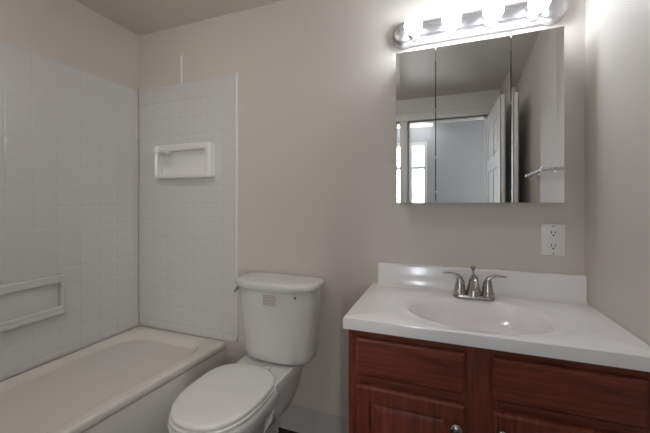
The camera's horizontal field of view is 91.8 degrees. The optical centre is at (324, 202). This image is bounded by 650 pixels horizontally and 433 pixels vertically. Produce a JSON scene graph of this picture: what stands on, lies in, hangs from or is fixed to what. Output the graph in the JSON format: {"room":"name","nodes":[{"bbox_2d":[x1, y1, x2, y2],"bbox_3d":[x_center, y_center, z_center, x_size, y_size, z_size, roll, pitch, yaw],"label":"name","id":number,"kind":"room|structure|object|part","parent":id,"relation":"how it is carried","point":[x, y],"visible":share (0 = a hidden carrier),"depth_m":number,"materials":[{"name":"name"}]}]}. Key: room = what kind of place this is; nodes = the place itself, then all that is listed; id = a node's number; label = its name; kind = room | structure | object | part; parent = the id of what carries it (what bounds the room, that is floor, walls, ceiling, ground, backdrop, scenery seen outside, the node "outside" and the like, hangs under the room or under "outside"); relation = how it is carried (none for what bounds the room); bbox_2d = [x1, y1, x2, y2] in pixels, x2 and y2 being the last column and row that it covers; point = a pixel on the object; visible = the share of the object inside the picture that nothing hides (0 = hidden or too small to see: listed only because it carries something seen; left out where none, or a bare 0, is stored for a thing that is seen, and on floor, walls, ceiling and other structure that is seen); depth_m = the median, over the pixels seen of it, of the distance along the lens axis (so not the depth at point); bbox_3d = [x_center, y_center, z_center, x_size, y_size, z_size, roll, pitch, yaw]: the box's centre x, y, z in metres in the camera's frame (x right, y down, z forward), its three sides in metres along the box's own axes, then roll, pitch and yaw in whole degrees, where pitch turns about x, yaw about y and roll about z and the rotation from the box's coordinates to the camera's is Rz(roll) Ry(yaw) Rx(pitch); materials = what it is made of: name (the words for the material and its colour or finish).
{"room":"bathroom","nodes":[
{"label":"bathroom","id":0,"kind":"room"},
{"bbox_2d":[0,0,138,381],"bbox_3d":[-1.786,0.060,1.134,0.100,2.500,2.405,0,0,20],"label":"wall","id":1,"kind":"structure","parent":0,"point":[70,33],"depth_m":1.86,"materials":[{"name":"grey paint"}]},
{"bbox_2d":[0,41,137,380],"bbox_3d":[-1.586,0.037,1.521,0.007,1.655,1.520,0,0,20],"label":"tub surround panel","id":2,"kind":"object","parent":1,"relation":"attached to","point":[69,135],"visible":0.96,"depth_m":1.81,"materials":[{"name":"white tile"}]},
{"bbox_2d":[0,274,64,331],"bbox_3d":[-1.571,0.509,1.492,0.040,0.222,0.606,0,0,20],"label":"soap shelf","id":3,"kind":"object","parent":2,"relation":"attached to","point":[24,302],"visible":1,"depth_m":1.63,"materials":[{"name":"white ceramic"}]},
{"bbox_2d":[75,0,282,35],"bbox_3d":[-0.289,-1.240,-0.041,3.716,0.100,3.785,0,0,20],"label":"ceiling","id":4,"kind":"structure","parent":0,"point":[140,17],"depth_m":1.95,"materials":[{"name":"beige paint"}]},
{"bbox_2d":[278,427,297,432],"bbox_3d":[-0.289,1.360,-0.041,3.716,0.100,3.785,0,0,20],"label":"floor","id":5,"kind":"structure","parent":0,"point":[281,430],"depth_m":1.81,"materials":[{"name":"plastic"}]},
{"bbox_2d":[0,326,225,432],"bbox_3d":[-1.234,1.089,1.396,0.750,0.441,1.527,0,0,20],"label":"bathtub","id":6,"kind":"object","parent":5,"relation":"on","point":[129,381],"visible":0.98,"depth_m":1.59,"materials":[{"name":"white ceramic"}]},
{"bbox_2d":[167,272,324,432],"bbox_3d":[-0.345,0.858,1.485,0.506,0.903,0.736,0,0,20],"label":"toilet","id":7,"kind":"object","parent":5,"relation":"on","point":[280,312],"visible":1,"depth_m":1.58,"materials":[{"name":"white ceramic"}]},
{"bbox_3d":[-0.442,0.857,1.394,0.374,0.018,0.484,0,0,20],"label":"seat","id":8,"kind":"part","parent":7,"relation":"part of","materials":[{"name":"white plastic"}]},
{"bbox_3d":[-0.441,0.835,1.395,0.368,0.023,0.473,0,0,20],"label":"seat lid","id":9,"kind":"part","parent":7,"relation":"part of","materials":[{"name":"white plastic"}]},
{"bbox_3d":[-0.415,1.087,1.466,0.386,0.443,0.651,0,0,20],"label":"bowl","id":10,"kind":"part","parent":7,"relation":"part of","materials":[{"name":"white ceramic"}]},
{"bbox_3d":[-0.255,0.427,1.707,0.490,0.042,0.258,0,0,20],"label":"tank lid","id":11,"kind":"part","parent":7,"relation":"part of","materials":[{"name":"white ceramic"}]},
{"bbox_3d":[-0.253,0.642,1.712,0.462,0.388,0.238,0,0,20],"label":"tank","id":12,"kind":"part","parent":7,"relation":"part of","materials":[{"name":"white ceramic"}]},
{"bbox_2d":[349,329,649,432],"bbox_3d":[0.589,0.888,1.235,0.907,0.842,0.546,0,0,20],"label":"vanity cabinet","id":13,"kind":"object","parent":5,"relation":"on","point":[397,384],"visible":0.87,"depth_m":1.03,"materials":[{"name":"brown wood"}]},
{"bbox_3d":[0.297,0.647,1.123,0.344,0.055,0.020,0,0,20],"label":"frame rail","id":14,"kind":"part","parent":13,"relation":"part of","materials":[{"name":"brown wood"}]},
{"bbox_3d":[0.297,0.486,1.123,0.344,0.038,0.020,0,0,20],"label":"frame rail","id":15,"kind":"part","parent":13,"relation":"part of","materials":[{"name":"brown wood"}]},
{"bbox_3d":[0.289,0.564,1.103,0.373,0.139,0.022,0,0,20],"label":"drawer","id":16,"kind":"part","parent":13,"relation":"part of","materials":[{"name":"brown wood"}]},
{"bbox_3d":[0.289,0.945,1.103,0.373,0.560,0.022,0,0,20],"label":"door","id":17,"kind":"part","parent":13,"relation":"part of","materials":[{"name":"brown wood"}]},
{"bbox_3d":[0.427,0.733,1.023,0.039,0.039,0.036,0,0,20],"label":"knob","id":18,"kind":"part","parent":13,"relation":"part of","materials":[{"name":"silver metal"}]},
{"bbox_2d":[343,262,649,371],"bbox_3d":[0.591,0.439,1.260,0.921,0.258,0.533,0,0,20],"label":"countertop","id":19,"kind":"structure","parent":13,"relation":"on","point":[550,315],"depth_m":1.27,"materials":[{"name":"stone"}]},
{"bbox_2d":[443,266,506,299],"bbox_3d":[0.657,0.356,1.386,0.261,0.135,0.138,0,0,20],"label":"faucet","id":20,"kind":"object","parent":19,"relation":"on","point":[473,291],"visible":1,"depth_m":1.39,"materials":[{"name":"silver metal"}]},
{"bbox_3d":[0.594,0.365,1.446,0.100,0.096,0.054,0,0,20],"label":"handle","id":21,"kind":"part","parent":20,"relation":"part of","materials":[{"name":"silver metal"}]},
{"bbox_3d":[0.657,0.364,1.386,0.068,0.099,0.138,0,0,20],"label":"spout","id":22,"kind":"part","parent":20,"relation":"part of","materials":[{"name":"silver metal"}]},
{"bbox_3d":[0.669,0.416,1.419,0.172,0.014,0.056,0,0,20],"label":"plate","id":23,"kind":"part","parent":20,"relation":"part of","materials":[{"name":"silver metal"}]},
{"bbox_3d":[0.744,0.365,1.391,0.100,0.096,0.054,0,0,20],"label":"handle","id":24,"kind":"part","parent":20,"relation":"part of","materials":[{"name":"silver metal"}]},
{"bbox_3d":[0.721,0.945,0.946,0.390,0.560,0.022,0,0,20],"label":"door","id":25,"kind":"part","parent":13,"relation":"part of","materials":[{"name":"brown wood"}]},
{"bbox_3d":[0.726,0.647,0.966,0.357,0.055,0.020,0,0,20],"label":"frame rail","id":26,"kind":"part","parent":13,"relation":"part of","materials":[{"name":"brown wood"}]},
{"bbox_3d":[0.726,0.486,0.966,0.357,0.038,0.020,0,0,20],"label":"frame rail","id":27,"kind":"part","parent":13,"relation":"part of","materials":[{"name":"brown wood"}]},
{"bbox_3d":[0.721,0.564,0.946,0.390,0.139,0.022,0,0,20],"label":"drawer","id":28,"kind":"part","parent":13,"relation":"part of","materials":[{"name":"brown wood"}]},
{"bbox_2d":[139,0,584,417],"bbox_3d":[-0.087,0.060,1.847,2.801,2.500,0.100,0,0,20],"label":"wall","id":29,"kind":"structure","parent":0,"point":[317,78],"depth_m":1.74,"materials":[{"name":"grey paint"}]},
{"bbox_2d":[180,55,181,82],"bbox_3d":[-0.961,-0.895,2.107,0.012,0.186,0.010,0,0,20],"label":"trim","id":30,"kind":"structure","parent":29,"relation":"attached to","point":[180,55],"depth_m":2.10,"materials":[{"name":"white"}]},
{"bbox_2d":[140,72,237,342],"bbox_3d":[-0.929,0.029,2.093,0.825,1.673,0.014,0,0,20],"label":"tub surround panel","id":31,"kind":"object","parent":29,"relation":"attached to","point":[189,227],"visible":0.97,"depth_m":2.08,"materials":[{"name":"white tile"}]},
{"bbox_2d":[153,142,215,178],"bbox_3d":[-0.933,-0.272,2.021,0.456,0.220,0.133,0,0,20],"label":"soap dish","id":32,"kind":"object","parent":31,"relation":"attached to","point":[187,160],"visible":1,"depth_m":2.05,"materials":[{"name":"white ceramic"}]},
{"bbox_3d":[-0.546,0.029,1.953,0.010,1.673,0.013,0,0,20],"label":"edge trim","id":33,"kind":"part","parent":31,"relation":"part of","materials":[{"name":"white plastic"}]},
{"bbox_2d":[278,404,348,432],"bbox_3d":[-0.178,1.240,1.817,0.930,0.140,0.018,0,0,20],"label":"baseboard","id":34,"kind":"structure","parent":29,"relation":"attached to","point":[299,419],"depth_m":1.78,"materials":[{"name":"grey plastic"}]},
{"bbox_2d":[396,26,563,202],"bbox_3d":[0.675,-0.360,1.450,0.672,0.716,0.121,0,0,20],"label":"medicine cabinet","id":35,"kind":"object","parent":29,"relation":"attached to","point":[480,121],"visible":1,"depth_m":1.39,"materials":[{"name":"silver metal"}]},
{"bbox_2d":[396,48,434,202],"bbox_3d":[0.425,-0.360,1.485,0.178,0.716,0.002,0,0,20],"label":"mirror glass","id":36,"kind":"object","parent":35,"relation":"attached to","point":[415,70],"depth_m":1.48,"materials":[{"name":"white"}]},
{"bbox_2d":[436,36,509,202],"bbox_3d":[0.654,-0.360,1.402,0.300,0.716,0.002,0,0,20],"label":"mirror glass","id":37,"kind":"object","parent":35,"relation":"attached to","point":[473,78],"depth_m":1.40,"materials":[{"name":"white"}]},
{"bbox_2d":[511,26,563,202],"bbox_3d":[0.884,-0.360,1.314,0.186,0.716,0.003,0,0,22],"label":"mirror glass","id":38,"kind":"object","parent":35,"relation":"attached to","point":[537,57],"depth_m":1.31,"materials":[{"name":"white"}]},
{"bbox_2d":[392,0,567,49],"bbox_3d":[0.673,-0.848,1.428,0.749,0.124,0.164,0,0,20],"label":"vanity light","id":39,"kind":"object","parent":29,"relation":"attached to","point":[496,17],"visible":1,"depth_m":1.43,"materials":[{"name":"silver metal"}]},
{"bbox_3d":[0.416,-0.834,1.484,0.081,0.081,0.092,0,0,20],"label":"light bulb","id":40,"kind":"part","parent":39,"relation":"part of","materials":[{"name":"white glass"}]},
{"bbox_2d":[407,30,421,40],"bbox_3d":[0.437,-0.836,1.541,0.068,0.068,0.036,0,0,20],"label":"socket","id":41,"kind":"object","parent":39,"relation":"attached to","point":[417,37],"depth_m":1.54,"materials":[{"name":"silver metal"}]},
{"bbox_2d":[444,24,458,34],"bbox_3d":[0.595,-0.836,1.483,0.068,0.068,0.036,0,0,20],"label":"socket","id":42,"kind":"object","parent":39,"relation":"attached to","point":[447,31],"depth_m":1.49,"materials":[{"name":"silver metal"}]},
{"bbox_3d":[0.574,-0.834,1.426,0.081,0.081,0.092,0,0,20],"label":"light bulb","id":43,"kind":"part","parent":39,"relation":"part of","materials":[{"name":"white glass"}]},
{"bbox_2d":[483,17,498,27],"bbox_3d":[0.752,-0.836,1.425,0.068,0.068,0.036,0,0,20],"label":"socket","id":44,"kind":"object","parent":39,"relation":"attached to","point":[486,24],"depth_m":1.43,"materials":[{"name":"silver metal"}]},
{"bbox_3d":[0.732,-0.834,1.369,0.081,0.081,0.092,0,0,20],"label":"light bulb","id":45,"kind":"part","parent":39,"relation":"part of","materials":[{"name":"white glass"}]},
{"bbox_2d":[525,7,542,20],"bbox_3d":[0.910,-0.836,1.368,0.068,0.068,0.036,0,0,20],"label":"socket","id":46,"kind":"object","parent":39,"relation":"attached to","point":[529,16],"depth_m":1.37,"materials":[{"name":"silver metal"}]},
{"bbox_3d":[0.890,-0.834,1.311,0.081,0.081,0.092,0,0,20],"label":"light bulb","id":47,"kind":"part","parent":39,"relation":"part of","materials":[{"name":"white glass"}]},
{"bbox_2d":[378,262,587,303],"bbox_3d":[0.693,0.367,1.486,0.884,0.115,0.040,0,0,20],"label":"backsplash","id":48,"kind":"structure","parent":29,"relation":"attached to","point":[571,288],"depth_m":1.44,"materials":[{"name":"stone"}]},
{"bbox_2d":[541,224,564,255],"bbox_3d":[1.006,0.163,1.389,0.089,0.137,0.010,0,0,20],"label":"wall outlet","id":49,"kind":"object","parent":29,"relation":"attached to","point":[552,235],"visible":1,"depth_m":1.39,"materials":[{"name":"white plastic"}]},
{"bbox_2d":[549,242,557,250],"bbox_3d":[1.005,0.192,1.387,0.035,0.039,0.004,0,0,20],"label":"receptacle","id":50,"kind":"object","parent":49,"relation":"attached to","point":[553,246],"depth_m":1.38,"materials":[{"name":"white plastic"}]},
{"bbox_2d":[549,229,557,237],"bbox_3d":[1.005,0.134,1.387,0.035,0.039,0.004,0,0,20],"label":"receptacle","id":51,"kind":"object","parent":49,"relation":"attached to","point":[553,233],"depth_m":1.38,"materials":[{"name":"white plastic"}]},
{"bbox_2d":[585,0,649,345],"bbox_3d":[0.752,0.060,0.207,0.100,2.500,2.405,0,0,20],"label":"wall","id":52,"kind":"structure","parent":0,"point":[617,32],"depth_m":1.10,"materials":[{"name":"grey paint"}]}
]}

